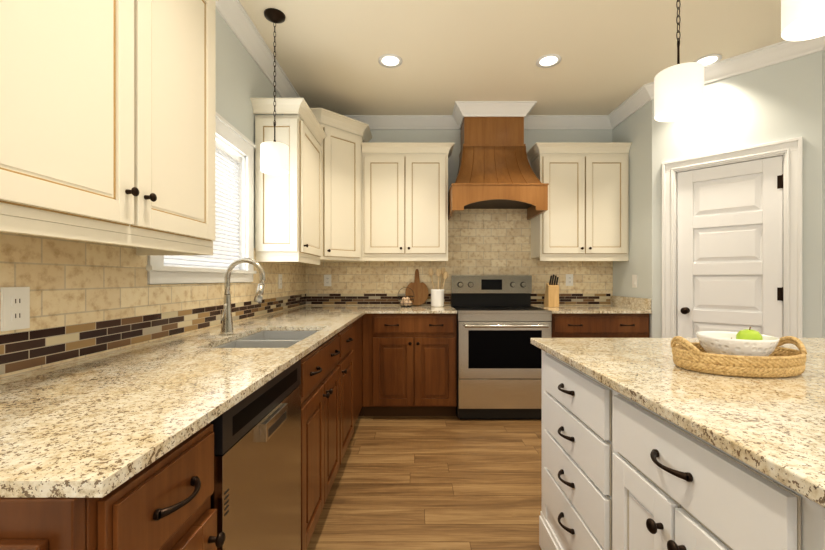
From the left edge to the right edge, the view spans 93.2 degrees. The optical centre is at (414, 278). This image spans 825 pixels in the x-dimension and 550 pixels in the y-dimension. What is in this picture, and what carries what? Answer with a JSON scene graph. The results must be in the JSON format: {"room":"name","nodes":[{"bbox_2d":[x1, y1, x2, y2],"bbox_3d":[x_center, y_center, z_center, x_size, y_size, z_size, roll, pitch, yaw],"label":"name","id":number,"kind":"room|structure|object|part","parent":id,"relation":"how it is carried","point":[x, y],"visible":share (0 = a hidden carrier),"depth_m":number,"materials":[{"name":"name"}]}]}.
{"room":"kitchen","nodes":[
{"label":"kitchen","id":0,"kind":"room"},
{"bbox_2d":[147,9,283,284],"bbox_3d":[-1.160,-0.210,0.150,0.120,2.780,7.740,0,0,0],"label":"wall","id":1,"kind":"structure","parent":0,"point":[241,79],"depth_m":2.42,"materials":[{"name":"white paint"}]},
{"bbox_2d":[0,0,218,254],"bbox_3d":[-0.920,-0.649,1.126,0.355,1.112,0.992,0,0,0],"label":"upper cabinet","id":2,"kind":"object","parent":1,"relation":"attached to","point":[107,121],"visible":1,"depth_m":1.01,"materials":[{"name":"beige wood"}]},
{"bbox_2d":[0,232,307,379],"bbox_3d":[-1.095,0.028,2.150,0.011,0.475,3.500,0,0,0],"label":"tile backsplash","id":3,"kind":"structure","parent":1,"relation":"attached to","point":[90,299],"depth_m":1.35,"materials":[{"name":"tile"}]},
{"bbox_2d":[1,287,29,330],"bbox_3d":[-1.086,0.080,1.062,0.009,0.116,0.072,0,0,0],"label":"electrical outlet","id":4,"kind":"object","parent":3,"relation":"attached to","point":[15,308],"visible":1,"depth_m":1.06,"materials":[{"name":"white plastic"}]},
{"bbox_2d":[278,274,281,288],"bbox_3d":[-1.086,0.020,3.150,0.009,0.116,0.072,0,0,0],"label":"electrical outlet","id":5,"kind":"object","parent":3,"relation":"attached to","point":[279,281],"visible":0.98,"depth_m":3.13,"materials":[{"name":"white plastic"}]},
{"bbox_2d":[146,112,255,283],"bbox_3d":[-1.141,-0.440,2.105,0.147,0.920,1.050,0,0,0],"label":"window","id":6,"kind":"structure","parent":1,"relation":"in","point":[234,240],"depth_m":2.34,"materials":[{"name":"white"}]},
{"bbox_2d":[250,98,326,264],"bbox_3d":[-0.920,-0.663,2.943,0.355,1.090,0.688,0,0,0],"label":"upper cabinet","id":7,"kind":"object","parent":1,"relation":"attached to","point":[288,217],"visible":0.98,"depth_m":2.66,"materials":[{"name":"beige wood"}]},
{"bbox_3d":[-0.920,-1.166,2.943,0.355,0.084,0.688,0,0,0],"label":"crown","id":8,"kind":"part","parent":7,"relation":"part of","materials":[{"name":"beige wood"}]},
{"bbox_2d":[216,0,824,128],"bbox_3d":[1.050,-1.548,0.150,4.300,0.105,7.500,0,0,0],"label":"crown molding","id":9,"kind":"structure","parent":1,"relation":"attached to","point":[237,19],"depth_m":3.27,"materials":[{"name":"white wood"}]},
{"bbox_2d":[307,414,541,549],"bbox_3d":[1.050,1.230,0.150,4.540,0.100,7.740,0,0,0],"label":"floor","id":10,"kind":"structure","parent":0,"point":[428,483],"depth_m":2.21,"materials":[{"name":"brown wood"}]},
{"bbox_2d":[0,422,225,549],"bbox_3d":[-0.743,0.734,0.671,0.706,0.892,0.360,0,0,0],"label":"base cabinet","id":11,"kind":"object","parent":10,"relation":"on","point":[163,502],"depth_m":0.60,"materials":[{"name":"brown wood"}]},
{"bbox_3d":[-0.770,0.734,0.510,0.651,0.892,0.038,0,0,0],"label":"left base cabinet end panel","id":12,"kind":"part","parent":11,"relation":"part of","materials":[{"name":"brown wood"}]},
{"bbox_2d":[211,359,300,549],"bbox_3d":[-0.715,0.736,1.152,0.620,0.889,0.594,0,0,0],"label":"dishwasher","id":13,"kind":"object","parent":10,"relation":"on","point":[256,499],"visible":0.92,"depth_m":1.07,"materials":[{"name":"grey metal"}]},
{"bbox_2d":[301,334,339,549],"bbox_3d":[-0.715,0.734,1.830,0.650,0.892,0.756,0,0,0],"label":"base cabinet","id":14,"kind":"object","parent":10,"relation":"on","point":[320,417],"visible":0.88,"depth_m":1.72,"materials":[{"name":"brown wood"}]},
{"bbox_2d":[336,316,361,463],"bbox_3d":[-0.715,0.734,2.744,0.650,0.892,1.065,0,0,0],"label":"base cabinet","id":15,"kind":"object","parent":10,"relation":"on","point":[349,362],"visible":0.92,"depth_m":2.53,"materials":[{"name":"brown wood"}]},
{"bbox_2d":[362,313,456,415],"bbox_3d":[-0.045,0.734,3.567,0.793,0.892,0.616,0,0,0],"label":"base cabinet","id":16,"kind":"object","parent":10,"relation":"on","point":[409,364],"depth_m":3.26,"materials":[{"name":"brown wood"}]},
{"bbox_2d":[0,258,367,497],"bbox_3d":[-0.754,0.192,2.204,0.687,0.588,3.385,0,0,0],"label":"countertop","id":17,"kind":"structure","parent":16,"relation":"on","point":[101,426],"depth_m":0.88,"materials":[{"name":"stone"}]},
{"bbox_2d":[220,258,265,335],"bbox_3d":[-0.819,0.081,1.835,0.212,0.366,0.111,0,0,0],"label":"faucet","id":18,"kind":"object","parent":17,"relation":"on","point":[227,329],"depth_m":1.85,"materials":[{"name":"silver metal"}]},
{"bbox_2d":[368,306,456,312],"bbox_3d":[-0.028,0.276,3.569,0.759,0.022,0.655,0,0,0],"label":"countertop","id":19,"kind":"structure","parent":16,"relation":"on","point":[371,309],"depth_m":3.38,"materials":[{"name":"stone"}]},
{"bbox_2d":[398,287,413,306],"bbox_3d":[-0.085,0.170,3.700,0.160,0.185,0.160,0,0,0],"label":"basket","id":20,"kind":"object","parent":19,"relation":"on","point":[406,302],"visible":1,"depth_m":3.67,"materials":[{"name":"grey metal"}]},
{"bbox_2d":[405,269,428,305],"bbox_3d":[0.020,0.082,3.859,0.230,0.360,0.080,0,0,0],"label":"cutting board","id":21,"kind":"object","parent":19,"relation":"on","point":[420,294],"visible":0.79,"depth_m":3.84,"materials":[{"name":"brown wood"}]},
{"bbox_2d":[429,267,447,306],"bbox_3d":[0.224,0.075,3.730,0.187,0.378,0.132,0,0,0],"label":"utensil crock","id":22,"kind":"object","parent":19,"relation":"on","point":[437,297],"visible":1,"depth_m":3.69,"materials":[{"name":"white ceramic"}]},
{"bbox_2d":[451,275,551,418],"bbox_3d":[0.745,0.573,3.514,0.778,1.215,0.712,0,0,0],"label":"range","id":23,"kind":"object","parent":10,"relation":"on","point":[501,321],"visible":0.98,"depth_m":3.23,"materials":[{"name":"grey metal"}]},
{"bbox_2d":[551,313,648,337],"bbox_3d":[1.556,0.734,3.550,0.833,0.892,0.650,0,0,0],"label":"base cabinet","id":24,"kind":"object","parent":10,"relation":"on","point":[599,325],"visible":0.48,"depth_m":3.26,"materials":[{"name":"brown wood"}]},
{"bbox_2d":[533,296,651,312],"bbox_3d":[1.556,0.226,3.571,0.834,0.122,0.652,0,0,0],"label":"countertop","id":25,"kind":"structure","parent":24,"relation":"on","point":[619,304],"depth_m":3.40,"materials":[{"name":"stone"}]},
{"bbox_2d":[544,274,558,306],"bbox_3d":[1.300,0.111,3.702,0.100,0.306,0.166,0,0,0],"label":"knife block","id":26,"kind":"object","parent":25,"relation":"on","point":[551,298],"visible":1,"depth_m":3.65,"materials":[{"name":"brown wood"}]},
{"bbox_2d":[530,342,824,549],"bbox_3d":[1.080,0.737,0.280,1.140,0.888,2.904,0,0,0],"label":"kitchen island","id":27,"kind":"object","parent":10,"relation":"on","point":[648,444],"depth_m":0.93,"materials":[{"name":"white wood"}]},
{"bbox_2d":[530,338,824,497],"bbox_3d":[1.235,0.279,0.280,1.430,0.028,2.960,0,0,0],"label":"island countertop","id":28,"kind":"structure","parent":27,"relation":"on","point":[779,423],"depth_m":0.88,"materials":[{"name":"beige stone"}]},
{"bbox_2d":[671,336,806,377],"bbox_3d":[0.945,0.216,1.150,0.345,0.096,0.245,0,0,0],"label":"wicker tray","id":29,"kind":"object","parent":28,"relation":"on","point":[779,362],"visible":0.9,"depth_m":1.06,"materials":[{"name":"beige wicker"}]},
{"bbox_2d":[696,331,779,355],"bbox_3d":[0.945,0.209,1.150,0.191,0.087,0.191,0,0,0],"label":"bowl","id":30,"kind":"object","parent":29,"relation":"on","point":[718,342],"visible":0.58,"depth_m":1.09,"materials":[{"name":"white ceramic"}]},
{"bbox_2d":[736,327,762,339],"bbox_3d":[0.975,0.172,1.138,0.061,0.067,0.061,0,0,0],"label":"apple","id":31,"kind":"object","parent":30,"relation":"in","point":[747,334],"visible":0.6,"depth_m":1.12,"materials":[{"name":"green food"}]},
{"bbox_2d":[340,129,611,191],"bbox_3d":[1.050,-0.210,3.960,4.540,2.780,0.120,0,0,0],"label":"wall","id":32,"kind":"structure","parent":0,"point":[532,137],"depth_m":3.90,"materials":[{"name":"white paint"}]},
{"bbox_2d":[284,108,371,261],"bbox_3d":[-0.761,-0.790,3.562,0.673,1.250,0.673,0,0,0],"label":"upper cabinet","id":33,"kind":"object","parent":32,"relation":"attached to","point":[341,195],"visible":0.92,"depth_m":3.42,"materials":[{"name":"beige wood"}]},
{"bbox_3d":[-0.761,-1.365,3.562,0.673,0.099,0.673,0,0,0],"label":"crown","id":34,"kind":"part","parent":33,"relation":"part of","materials":[{"name":"beige wood"}]},
{"bbox_2d":[361,142,454,260],"bbox_3d":[-0.064,-0.703,3.720,0.848,1.075,0.355,0,0,0],"label":"upper cabinet","id":35,"kind":"object","parent":32,"relation":"attached to","point":[404,201],"visible":1,"depth_m":3.58,"materials":[{"name":"beige wood"}]},
{"bbox_3d":[-0.064,-1.198,3.720,0.848,0.084,0.355,0,0,0],"label":"crown","id":36,"kind":"part","parent":35,"relation":"part of","materials":[{"name":"beige wood"}]},
{"bbox_2d":[308,209,612,305],"bbox_3d":[0.453,-0.220,3.894,3.044,1.200,0.011,0,0,0],"label":"tile backsplash","id":37,"kind":"structure","parent":32,"relation":"attached to","point":[480,241],"depth_m":3.89,"materials":[{"name":"tile"}]},
{"bbox_2d":[324,275,330,285],"bbox_3d":[-0.870,0.015,3.886,0.072,0.116,0.009,0,0,0],"label":"electrical outlet","id":38,"kind":"object","parent":37,"relation":"attached to","point":[327,280],"visible":1,"depth_m":3.88,"materials":[{"name":"white plastic"}]},
{"bbox_2d":[566,274,572,285],"bbox_3d":[1.540,0.010,3.886,0.072,0.116,0.009,0,0,0],"label":"electrical outlet","id":39,"kind":"object","parent":37,"relation":"attached to","point":[569,279],"visible":1,"depth_m":3.88,"materials":[{"name":"white plastic"}]},
{"bbox_2d":[448,117,548,219],"bbox_3d":[0.730,-1.095,3.619,0.832,1.010,0.557,0,0,0],"label":"range hood","id":40,"kind":"object","parent":32,"relation":"attached to","point":[495,170],"visible":1,"depth_m":3.55,"materials":[{"name":"brown wood"}]},
{"bbox_2d":[527,142,631,260],"bbox_3d":[1.536,-0.703,3.720,0.872,1.075,0.355,0,0,0],"label":"upper cabinet","id":41,"kind":"object","parent":32,"relation":"attached to","point":[584,216],"visible":1,"depth_m":3.58,"materials":[{"name":"beige wood"}]},
{"bbox_3d":[1.536,-1.198,3.720,0.872,0.084,0.355,0,0,0],"label":"crown","id":42,"kind":"part","parent":41,"relation":"part of","materials":[{"name":"beige wood"}]},
{"bbox_2d":[239,0,784,114],"bbox_3d":[1.050,-1.650,0.150,4.540,0.100,7.740,0,0,0],"label":"ceiling","id":43,"kind":"structure","parent":0,"point":[614,54],"depth_m":2.67,"materials":[{"name":"beige paint"}]},
{"bbox_2d":[261,8,288,174],"bbox_3d":[-0.850,-1.125,2.364,0.160,0.949,0.160,0,0,0],"label":"light","id":44,"kind":"object","parent":43,"relation":"hanging from","point":[274,157],"visible":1,"depth_m":2.32,"materials":[{"name":"white glass"}]},
{"bbox_2d":[378,54,401,67],"bbox_3d":[-0.180,-1.597,2.860,0.176,0.006,0.176,0,0,0],"label":"recessed light","id":45,"kind":"object","parent":43,"relation":"in","point":[390,61],"visible":1,"depth_m":2.86,"materials":[{"name":"white"}]},
{"bbox_2d":[536,54,560,67],"bbox_3d":[0.980,-1.597,2.860,0.176,0.006,0.176,0,0,0],"label":"recessed light","id":46,"kind":"object","parent":43,"relation":"in","point":[548,61],"visible":1,"depth_m":2.86,"materials":[{"name":"white"}]},
{"bbox_2d":[654,0,703,121],"bbox_3d":[1.020,-1.120,1.510,0.160,0.959,0.160,0,0,0],"label":"pendant light","id":47,"kind":"object","parent":43,"relation":"hanging from","point":[678,91],"visible":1,"depth_m":1.46,"materials":[{"name":"white glass"}]},
{"bbox_2d":[694,54,721,65],"bbox_3d":[2.140,-1.597,2.860,0.176,0.006,0.176,0,0,0],"label":"recessed light","id":48,"kind":"object","parent":43,"relation":"in","point":[706,60],"visible":0.81,"depth_m":2.84,"materials":[{"name":"white"}]},
{"bbox_2d":[781,0,824,40],"bbox_3d":[1.020,-1.120,0.970,0.160,0.959,0.160,0,0,0],"label":"pendant light","id":49,"kind":"object","parent":43,"relation":"hanging from","point":[801,20],"visible":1,"depth_m":0.99,"materials":[{"name":"white glass"}]},
{"bbox_2d":[612,100,651,337],"bbox_3d":[2.025,-0.210,3.575,0.100,2.780,0.650,0,0,0],"label":"wall","id":50,"kind":"structure","parent":0,"point":[635,128],"depth_m":3.45,"materials":[{"name":"white paint"}]},
{"bbox_2d":[632,275,636,287],"bbox_3d":[1.968,0.020,3.500,0.012,0.116,0.072,0,0,0],"label":"light switch","id":51,"kind":"object","parent":50,"relation":"attached to","point":[634,281],"visible":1,"depth_m":3.49,"materials":[{"name":"white plastic"}]},
{"bbox_2d":[652,51,821,337],"bbox_3d":[2.357,-0.210,2.939,0.980,2.780,0.100,0,0,45],"label":"wall","id":52,"kind":"structure","parent":0,"point":[777,102],"depth_m":2.75,"materials":[{"name":"white paint"}]},
{"bbox_2d":[677,156,782,337],"bbox_3d":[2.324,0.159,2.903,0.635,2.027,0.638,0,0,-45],"label":"pantry door","id":53,"kind":"structure","parent":52,"relation":"in","point":[729,247],"depth_m":2.90,"materials":[{"name":"white wood"}]},
{"bbox_3d":[2.325,0.105,2.902,0.466,1.658,0.432,0,0,0],"label":"pantry door hardware","id":54,"kind":"part","parent":53,"relation":"part of","materials":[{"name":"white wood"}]},
{"bbox_2d":[662,137,802,337],"bbox_3d":[2.343,0.114,2.935,0.814,2.132,0.126,0,0,45],"label":"door frame","id":55,"kind":"structure","parent":52,"relation":"attached to","point":[790,151],"depth_m":2.71,"materials":[{"name":"white wood"}]},
{"bbox_2d":[822,51,824,337],"bbox_3d":[2.994,-0.210,2.607,0.652,2.780,0.100,0,0,0],"label":"wall","id":56,"kind":"structure","parent":0,"point":[823,194],"depth_m":2.56,"materials":[{"name":"white paint"}]}
]}

